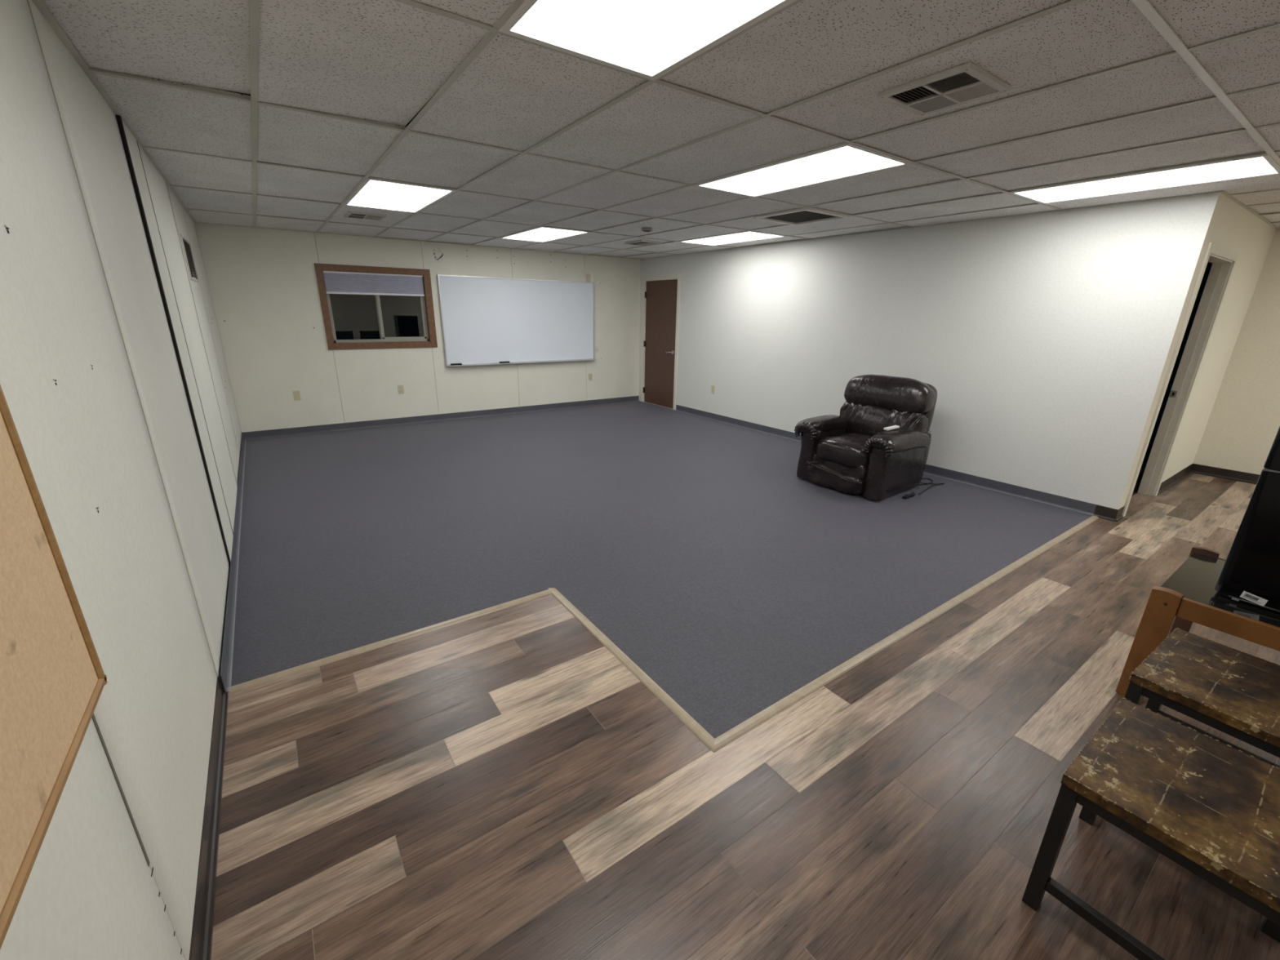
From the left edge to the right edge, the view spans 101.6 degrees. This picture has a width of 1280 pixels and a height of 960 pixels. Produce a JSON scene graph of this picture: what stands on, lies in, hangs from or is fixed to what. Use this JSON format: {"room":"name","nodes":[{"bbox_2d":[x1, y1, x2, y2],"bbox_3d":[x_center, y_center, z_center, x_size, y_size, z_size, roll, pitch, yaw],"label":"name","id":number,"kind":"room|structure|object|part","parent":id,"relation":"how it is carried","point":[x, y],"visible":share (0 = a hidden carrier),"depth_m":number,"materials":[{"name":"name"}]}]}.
{"room":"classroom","nodes":[
{"label":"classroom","id":0,"kind":"room"},
{"bbox_2d":[0,0,242,959],"bbox_3d":[-1.450,-0.141,1.327,0.149,2.735,11.998,-11,22,-33],"label":"wall","id":1,"kind":"structure","parent":0,"point":[94,271],"depth_m":1.36,"materials":[{"name":"paint"}]},
{"bbox_2d":[0,384,106,949],"bbox_3d":[-0.796,0.229,0.581,0.019,0.608,0.915,-11,22,-33],"label":"cork board","id":2,"kind":"object","parent":1,"relation":"attached to","point":[53,678],"visible":1,"depth_m":0.81,"materials":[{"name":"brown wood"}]},
{"bbox_2d":[179,233,199,282],"bbox_3d":[-3.701,-1.811,4.295,0.012,0.330,0.690,-11,22,-33],"label":"air vent","id":3,"kind":"object","parent":1,"relation":"in","point":[186,245],"visible":1,"depth_m":4.25,"materials":[{"name":"white metal"}]},
{"bbox_2d":[189,432,245,959],"bbox_3d":[-1.403,1.010,1.730,0.029,0.098,11.768,-11,22,-33],"label":"baseboard","id":4,"kind":"structure","parent":1,"relation":"attached to","point":[201,944],"depth_m":1.75,"materials":[{"name":"grey plastic"}]},
{"bbox_2d":[194,222,640,432],"bbox_3d":[-2.426,-2.178,7.557,6.106,2.735,0.138,-11,22,-33],"label":"wall","id":5,"kind":"structure","parent":0,"point":[263,282],"depth_m":6.80,"materials":[{"name":"beige paint"}]},
{"bbox_2d":[293,390,301,399],"bbox_3d":[-4.265,-1.052,6.494,0.070,0.116,0.008,-11,22,-33],"label":"wall outlet","id":6,"kind":"object","parent":5,"relation":"attached to","point":[296,393],"visible":1,"depth_m":6.49,"materials":[{"name":"beige plastic"}]},
{"bbox_2d":[314,262,437,350],"bbox_3d":[-3.395,-2.238,6.812,1.325,1.007,0.143,-11,22,-33],"label":"window","id":7,"kind":"structure","parent":5,"relation":"in","point":[351,322],"depth_m":6.81,"materials":[{"name":"brown wood"}]},
{"bbox_3d":[-3.640,-2.200,6.674,0.550,0.782,0.020,-11,22,-33],"label":"sash","id":8,"kind":"part","parent":7,"relation":"part of","materials":[{"name":"beige plastic"}]},
{"bbox_3d":[-3.644,-2.197,6.674,0.533,0.788,0.004,-11,22,-33],"label":"pane","id":9,"kind":"part","parent":7,"relation":"part of","materials":[{"name":"clear glass"}]},
{"bbox_2d":[322,271,424,296],"bbox_3d":[-3.376,-2.506,6.686,1.153,0.260,0.038,-11,22,-33],"label":"window blind","id":10,"kind":"object","parent":7,"relation":"attached to","point":[335,282],"visible":1,"depth_m":6.66,"materials":[{"name":"grey fabric"}]},
{"bbox_3d":[-3.374,-2.621,6.649,1.153,0.018,0.038,-11,22,-33],"label":"rail","id":11,"kind":"part","parent":10,"relation":"part of","materials":[{"name":"grey metal"}]},
{"bbox_3d":[-3.377,-2.393,6.721,1.149,0.024,0.030,-11,22,-33],"label":"rail","id":12,"kind":"part","parent":10,"relation":"part of","materials":[{"name":"silver metal"}]},
{"bbox_3d":[-3.409,-2.240,6.819,1.161,0.848,0.065,-11,22,-33],"label":"frame","id":13,"kind":"part","parent":7,"relation":"part of","materials":[{"name":"beige plastic"}]},
{"bbox_3d":[-3.181,-2.280,6.951,0.569,0.788,0.022,-11,22,-33],"label":"sash","id":14,"kind":"part","parent":7,"relation":"part of","materials":[{"name":"beige plastic"}]},
{"bbox_3d":[-3.174,-2.283,6.954,0.513,0.743,0.004,-11,22,-33],"label":"pane","id":15,"kind":"part","parent":7,"relation":"part of","materials":[{"name":"clear glass"}]},
{"bbox_2d":[397,385,404,393],"bbox_3d":[-3.277,-1.243,7.160,0.070,0.116,0.009,-11,22,-33],"label":"wall outlet","id":16,"kind":"object","parent":5,"relation":"attached to","point":[401,390],"visible":1,"depth_m":7.16,"materials":[{"name":"beige plastic"}]},
{"bbox_2d":[241,395,639,439],"bbox_3d":[-2.401,-1.002,7.881,5.816,0.098,0.020,-11,22,-33],"label":"baseboard","id":17,"kind":"structure","parent":5,"relation":"attached to","point":[386,422],"depth_m":7.41,"materials":[{"name":"grey plastic"}]},
{"bbox_2d":[436,274,595,366],"bbox_3d":[-1.732,-2.382,7.863,2.423,1.214,0.084,-11,22,-33],"label":"whiteboard","id":18,"kind":"object","parent":5,"relation":"attached to","point":[486,320],"visible":1,"depth_m":7.79,"materials":[{"name":"ceramic"}]},
{"bbox_2d":[450,363,462,365],"bbox_3d":[-2.618,-1.645,7.442,0.150,0.032,0.044,-11,22,-33],"label":"eraser","id":19,"kind":"object","parent":18,"relation":"on","point":[451,364],"visible":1,"depth_m":7.42,"materials":[{"name":"black plastic"}]},
{"bbox_2d":[447,359,595,366],"bbox_3d":[-1.734,-1.808,8.038,2.403,0.014,0.058,-11,22,-33],"label":"tray","id":20,"kind":"object","parent":18,"relation":"on","point":[522,361],"depth_m":7.92,"materials":[{"name":"metal"}]},
{"bbox_2d":[586,274,590,282],"bbox_3d":[-0.823,-3.213,8.309,0.080,0.120,0.008,-11,22,-33],"label":"wall outlet","id":21,"kind":"object","parent":5,"relation":"attached to","point":[588,276],"visible":1,"depth_m":8.30,"materials":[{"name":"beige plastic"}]},
{"bbox_2d":[588,373,592,380],"bbox_3d":[-0.835,-1.737,8.797,0.070,0.116,0.009,-11,22,-33],"label":"wall outlet","id":22,"kind":"object","parent":5,"relation":"attached to","point":[590,378],"visible":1,"depth_m":8.79,"materials":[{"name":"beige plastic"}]},
{"bbox_2d":[31,0,1279,259],"bbox_3d":[1.988,-2.046,3.333,8.653,0.262,12.168,-11,22,-33],"label":"ceiling","id":23,"kind":"structure","parent":0,"point":[273,114],"depth_m":2.27,"materials":[{"name":"tile"}]},
{"bbox_2d":[343,210,386,220],"bbox_3d":[-2.621,-2.517,4.983,0.320,0.017,0.320,-11,22,-33],"label":"ceiling vent","id":24,"kind":"object","parent":23,"relation":"in","point":[349,214],"visible":1,"depth_m":4.94,"materials":[{"name":"white metal"}]},
{"bbox_2d":[343,177,456,213],"bbox_3d":[-1.937,-2.283,4.127,0.602,0.104,1.206,-11,22,-33],"label":"ceiling light","id":25,"kind":"object","parent":23,"relation":"attached to","point":[371,193],"visible":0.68,"depth_m":4.08,"materials":[{"name":"plastic"}]},
{"bbox_2d":[499,226,590,242],"bbox_3d":[-1.135,-2.901,6.074,0.602,0.104,1.206,-11,22,-33],"label":"ceiling light","id":26,"kind":"object","parent":23,"relation":"attached to","point":[542,234],"visible":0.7,"depth_m":6.06,"materials":[{"name":"plastic"}]},
{"bbox_2d":[624,240,662,245],"bbox_3d":[0.043,-3.012,6.642,0.320,0.017,0.380,-11,22,-33],"label":"ceiling vent","id":27,"kind":"object","parent":23,"relation":"in","point":[640,242],"visible":1,"depth_m":6.58,"materials":[{"name":"white metal"}]},
{"bbox_2d":[641,227,652,231],"bbox_3d":[0.073,-2.629,5.492,0.110,0.028,0.110,-11,22,-33],"label":"ceiling sensor","id":28,"kind":"object","parent":23,"relation":"attached to","point":[644,229],"visible":1,"depth_m":5.46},
{"bbox_2d":[498,0,796,80],"bbox_3d":[0.151,-1.330,1.298,0.602,0.104,1.206,-11,22,-33],"label":"ceiling light","id":29,"kind":"object","parent":23,"relation":"attached to","point":[650,39],"visible":0.88,"depth_m":1.58,"materials":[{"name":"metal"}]},
{"bbox_2d":[680,231,786,245],"bbox_3d":[1.059,-2.885,6.136,0.602,0.104,1.206,-11,22,-33],"label":"ceiling light","id":30,"kind":"object","parent":23,"relation":"attached to","point":[748,236],"visible":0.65,"depth_m":6.12,"materials":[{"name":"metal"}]},
{"bbox_2d":[753,207,848,225],"bbox_3d":[1.426,-2.341,4.644,0.580,0.026,0.580,-11,22,-33],"label":"ceiling vent","id":31,"kind":"object","parent":23,"relation":"in","point":[803,215],"visible":0.94,"depth_m":4.66,"materials":[{"name":"metal"}]},
{"bbox_2d":[693,143,911,197],"bbox_3d":[0.953,-1.949,3.247,0.602,0.104,1.206,-11,22,-33],"label":"ceiling light","id":32,"kind":"object","parent":23,"relation":"attached to","point":[847,160],"visible":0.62,"depth_m":3.17,"materials":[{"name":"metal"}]},
{"bbox_2d":[876,62,1011,115],"bbox_3d":[1.163,-1.489,2.006,0.330,0.017,0.340,-11,22,-33],"label":"ceiling vent","id":33,"kind":"object","parent":23,"relation":"in","point":[966,82],"visible":1,"depth_m":1.98,"materials":[{"name":"white metal"}]},
{"bbox_2d":[1008,151,1279,204],"bbox_3d":[3.148,-1.933,3.308,0.602,0.104,1.206,-11,22,-33],"label":"ceiling light","id":34,"kind":"object","parent":23,"relation":"attached to","point":[1262,165],"visible":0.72,"depth_m":3.24,"materials":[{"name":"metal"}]},
{"bbox_2d":[210,460,1279,959],"bbox_3d":[1.968,0.398,4.142,8.703,0.120,12.168,-11,22,-33],"label":"floor","id":35,"kind":"structure","parent":0,"point":[500,784],"depth_m":1.76,"materials":[{"name":"laminate"}]},
{"bbox_2d":[227,588,553,694],"bbox_3d":[-1.120,0.768,2.632,1.539,0.012,0.042,-11,22,-33],"label":"trim","id":36,"kind":"structure","parent":35,"relation":"on","point":[310,665],"depth_m":2.52,"materials":[{"name":"brown wood"}]},
{"bbox_2d":[547,587,715,752],"bbox_3d":[-0.121,0.821,2.521,0.042,0.012,1.447,-11,22,-33],"label":"trim","id":37,"kind":"structure","parent":35,"relation":"on","point":[703,735],"depth_m":2.34,"materials":[{"name":"brown wood"}]},
{"bbox_2d":[222,400,1093,738],"bbox_3d":[-0.503,-0.093,5.324,5.816,0.007,6.642,-11,22,-33],"label":"carpet","id":38,"kind":"object","parent":35,"relation":"on","point":[735,580],"visible":0.85,"depth_m":3.69,"materials":[{"name":"grey carpet"}]},
{"bbox_2d":[794,374,937,501],"bbox_3d":[2.122,-0.455,4.922,0.938,1.004,1.011,-12,22,-35],"label":"recliner","id":39,"kind":"object","parent":38,"relation":"on","point":[851,451],"visible":1,"depth_m":4.76,"materials":[{"name":"black leather"}]},
{"bbox_3d":[1.634,-0.277,5.065,0.108,0.533,0.184,-12,22,-35],"label":"arm","id":40,"kind":"part","parent":39,"relation":"part of","materials":[{"name":"brown leather"}]},
{"bbox_3d":[1.928,-0.328,5.273,0.772,0.539,0.185,-12,22,-35],"label":"arm","id":41,"kind":"part","parent":39,"relation":"part of","materials":[{"name":"brown leather"}]},
{"bbox_3d":[1.852,-0.130,4.822,0.179,0.202,0.563,-12,22,-35],"label":"seat","id":42,"kind":"part","parent":39,"relation":"part of","materials":[{"name":"brown leather"}]},
{"bbox_3d":[2.017,-0.282,4.898,0.614,0.262,0.590,-12,22,-35],"label":"seat","id":43,"kind":"part","parent":39,"relation":"part of","materials":[{"name":"brown leather"}]},
{"bbox_3d":[2.055,-0.095,4.526,0.108,0.533,0.184,-12,22,-35],"label":"arm","id":44,"kind":"part","parent":39,"relation":"part of","materials":[{"name":"brown leather"}]},
{"bbox_3d":[2.319,-0.557,5.041,0.257,0.383,0.832,-12,22,-35],"label":"backrest","id":45,"kind":"part","parent":39,"relation":"part of","materials":[{"name":"brown leather"}]},
{"bbox_2d":[884,425,899,430],"bbox_3d":[2.197,-0.455,4.560,0.140,0.032,0.044,-7,19,-22],"label":"remote control","id":46,"kind":"object","parent":39,"relation":"on","point":[893,427],"visible":1,"depth_m":4.54,"materials":[{"name":"white plastic"}]},
{"bbox_3d":[2.345,-0.147,4.739,0.772,0.538,0.186,-12,22,-35],"label":"arm","id":47,"kind":"part","parent":39,"relation":"part of","materials":[{"name":"brown leather"}]},
{"bbox_3d":[2.553,-0.198,4.740,0.057,0.576,0.084,-12,22,-35],"label":"coiled cord","id":48,"kind":"part","parent":39,"relation":"part of","materials":[{"name":"black plastic"}]},
{"bbox_2d":[902,491,915,499],"bbox_3d":[2.425,0.140,4.702,0.194,0.032,0.052,-11,22,-33],"label":"coiled cord","id":49,"kind":"object","parent":38,"relation":"on","point":[906,496],"visible":1,"depth_m":4.67,"materials":[{"name":"black plastic"}]},
{"bbox_2d":[918,477,943,494],"bbox_3d":[2.688,0.030,5.002,0.570,0.057,0.238,-13,23,-37],"label":"power cord","id":50,"kind":"object","parent":38,"relation":"on","point":[924,483],"visible":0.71,"depth_m":5.04,"materials":[{"name":"black plastic"}]},
{"bbox_2d":[714,515,1098,752],"bbox_3d":[2.016,0.655,3.139,4.277,0.012,0.042,-11,22,-33],"label":"trim","id":51,"kind":"structure","parent":35,"relation":"on","point":[762,717],"depth_m":2.54,"materials":[{"name":"brown wood"}]},
{"bbox_2d":[1022,697,1279,959],"bbox_3d":[1.407,0.751,1.291,0.494,0.950,0.442,-11,22,-33],"label":"side table","id":52,"kind":"object","parent":35,"relation":"on","point":[1208,806],"visible":1,"depth_m":1.30,"materials":[{"name":"brown wood"}]},
{"bbox_3d":[1.104,0.983,1.403,0.037,0.430,0.035,-11,22,-33],"label":"leg","id":53,"kind":"part","parent":52,"relation":"part of","materials":[{"name":"black paint"}]},
{"bbox_3d":[1.472,0.909,1.650,0.037,0.430,0.035,-11,22,-33],"label":"leg","id":54,"kind":"part","parent":52,"relation":"part of","materials":[{"name":"black paint"}]},
{"bbox_3d":[1.406,0.779,1.300,0.494,0.032,0.442,-11,22,-33],"label":"seat","id":55,"kind":"part","parent":52,"relation":"part of","materials":[{"name":"brown wood"}]},
{"bbox_3d":[1.406,0.809,1.310,0.482,0.032,0.432,-11,22,-33],"label":"seat frame","id":56,"kind":"part","parent":52,"relation":"part of","materials":[{"name":"black paint"}]},
{"bbox_3d":[1.707,0.767,1.258,0.037,0.950,0.037,-11,22,-33],"label":"leg","id":57,"kind":"part","parent":52,"relation":"part of","materials":[{"name":"black paint"}]},
{"bbox_2d":[1115,546,1279,702],"bbox_3d":[2.636,0.729,2.121,0.750,0.518,0.804,-11,22,-33],"label":"side table","id":58,"kind":"object","parent":35,"relation":"on","point":[1188,596],"visible":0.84,"depth_m":2.14,"materials":[{"name":"orange wood"}]},
{"bbox_3d":[2.145,0.695,2.203,0.045,0.518,0.088,-11,22,-33],"label":"leg","id":59,"kind":"part","parent":58,"relation":"part of","materials":[{"name":"orange wood"}]},
{"bbox_3d":[2.723,0.578,2.593,0.030,0.518,0.092,-11,22,-33],"label":"leg","id":60,"kind":"part","parent":58,"relation":"part of","materials":[{"name":"orange wood"}]},
{"bbox_3d":[2.639,0.516,2.051,0.687,0.010,0.784,-11,22,-33],"label":"glass","id":61,"kind":"part","parent":58,"relation":"part of","materials":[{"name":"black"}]},
{"bbox_3d":[2.352,0.592,1.863,0.025,0.081,0.624,-11,22,-33],"label":"rail","id":62,"kind":"part","parent":58,"relation":"part of","materials":[{"name":"orange wood"}]},
{"bbox_2d":[1214,426,1279,613],"bbox_3d":[2.702,0.093,1.958,0.502,0.856,0.500,-11,22,-33],"label":"television","id":63,"kind":"object","parent":58,"relation":"on","point":[1250,574],"visible":1,"depth_m":2.02,"materials":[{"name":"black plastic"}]},
{"bbox_3d":[2.522,0.021,1.801,0.046,0.007,0.492,-11,22,-33],"label":"door gap trim","id":64,"kind":"part","parent":63,"relation":"part of","materials":[{"name":"silver metal"}]},
{"bbox_3d":[2.525,-0.131,1.752,0.055,0.309,0.500,-11,22,-33],"label":"door","id":65,"kind":"part","parent":63,"relation":"part of","materials":[{"name":"black metal"}]},
{"bbox_2d":[1124,627,1279,768],"bbox_3d":[1.938,0.640,1.661,0.493,0.950,0.442,-11,21,-31],"label":"side table","id":66,"kind":"object","parent":35,"relation":"on","point":[1234,692],"visible":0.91,"depth_m":1.68,"materials":[{"name":"brown wood"}]},
{"bbox_3d":[1.636,0.869,1.783,0.037,0.430,0.035,-11,21,-31],"label":"leg","id":67,"kind":"part","parent":66,"relation":"part of","materials":[{"name":"black paint"}]},
{"bbox_3d":[2.013,0.799,2.018,0.037,0.430,0.035,-11,21,-31],"label":"leg","id":68,"kind":"part","parent":66,"relation":"part of","materials":[{"name":"black paint"}]},
{"bbox_3d":[1.937,0.698,1.680,0.482,0.032,0.432,-11,21,-31],"label":"seat frame","id":69,"kind":"part","parent":66,"relation":"part of","materials":[{"name":"black paint"}]},
{"bbox_2d":[638,191,1219,509],"bbox_3d":[1.948,-1.808,6.558,0.120,2.685,6.900,-11,22,-33],"label":"wall","id":70,"kind":"structure","parent":0,"point":[1043,340],"depth_m":4.84,"materials":[{"name":"white paint"}]},
{"bbox_2d":[640,273,680,409],"bbox_3d":[0.349,-2.295,8.742,0.179,2.113,0.997,-11,22,-33],"label":"door","id":71,"kind":"structure","parent":70,"relation":"in","point":[660,293],"depth_m":8.73,"materials":[{"name":"brown wood"}]},
{"bbox_2d":[711,385,715,393],"bbox_3d":[1.095,-1.362,7.846,0.009,0.116,0.070,-11,22,-33],"label":"wall outlet","id":72,"kind":"object","parent":70,"relation":"attached to","point":[713,387],"visible":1,"depth_m":7.84,"materials":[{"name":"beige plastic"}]},
{"bbox_2d":[675,404,1117,521],"bbox_3d":[2.221,-0.454,6.429,0.020,0.098,5.686,-11,22,-33],"label":"baseboard","id":73,"kind":"structure","parent":70,"relation":"attached to","point":[1024,492],"depth_m":4.97,"materials":[{"name":"grey plastic"}]},
{"bbox_2d":[1118,191,1275,509],"bbox_3d":[4.927,-1.127,4.611,2.637,2.685,0.106,-11,22,-33],"label":"wall","id":74,"kind":"structure","parent":0,"point":[1231,226],"depth_m":4.66,"materials":[{"name":"beige paint"}]},
{"bbox_2d":[1115,506,1124,521],"bbox_3d":[3.926,0.276,4.265,0.163,0.098,0.020,-11,22,-33],"label":"baseboard","id":75,"kind":"structure","parent":74,"relation":"attached to","point":[1119,513],"depth_m":4.26,"materials":[{"name":"brown plastic"}]},
{"bbox_2d":[1157,463,1192,494],"bbox_3d":[5.395,-0.019,5.250,1.333,0.098,0.020,-11,22,-33],"label":"baseboard","id":76,"kind":"structure","parent":74,"relation":"attached to","point":[1167,483],"depth_m":5.23,"materials":[{"name":"brown plastic"}]},
{"bbox_2d":[1121,242,1239,516],"bbox_3d":[4.401,-0.783,4.333,1.036,2.085,0.124,-11,22,-33],"label":"door","id":77,"kind":"structure","parent":74,"relation":"in","point":[1224,260],"depth_m":4.46,"materials":[{"name":"beige wood"}]},
{"bbox_3d":[4.729,-0.762,4.633,0.002,0.060,0.042,-11,22,-33],"label":"strike plate","id":78,"kind":"part","parent":77,"relation":"part of","materials":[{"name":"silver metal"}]},
{"bbox_2d":[1192,229,1279,475],"bbox_3d":[7.408,-0.684,3.371,0.120,2.685,5.098,-11,22,-33],"label":"wall","id":79,"kind":"structure","parent":0,"point":[1242,428],"depth_m":5.18,"materials":[{"name":"beige paint"}]},
{"bbox_2d":[1191,463,1259,484],"bbox_3d":[7.360,0.523,3.678,0.020,0.098,4.998,-11,22,-33],"label":"baseboard","id":80,"kind":"structure","parent":79,"relation":"attached to","point":[1248,477],"depth_m":5.42,"materials":[{"name":"brown plastic"}]}
]}

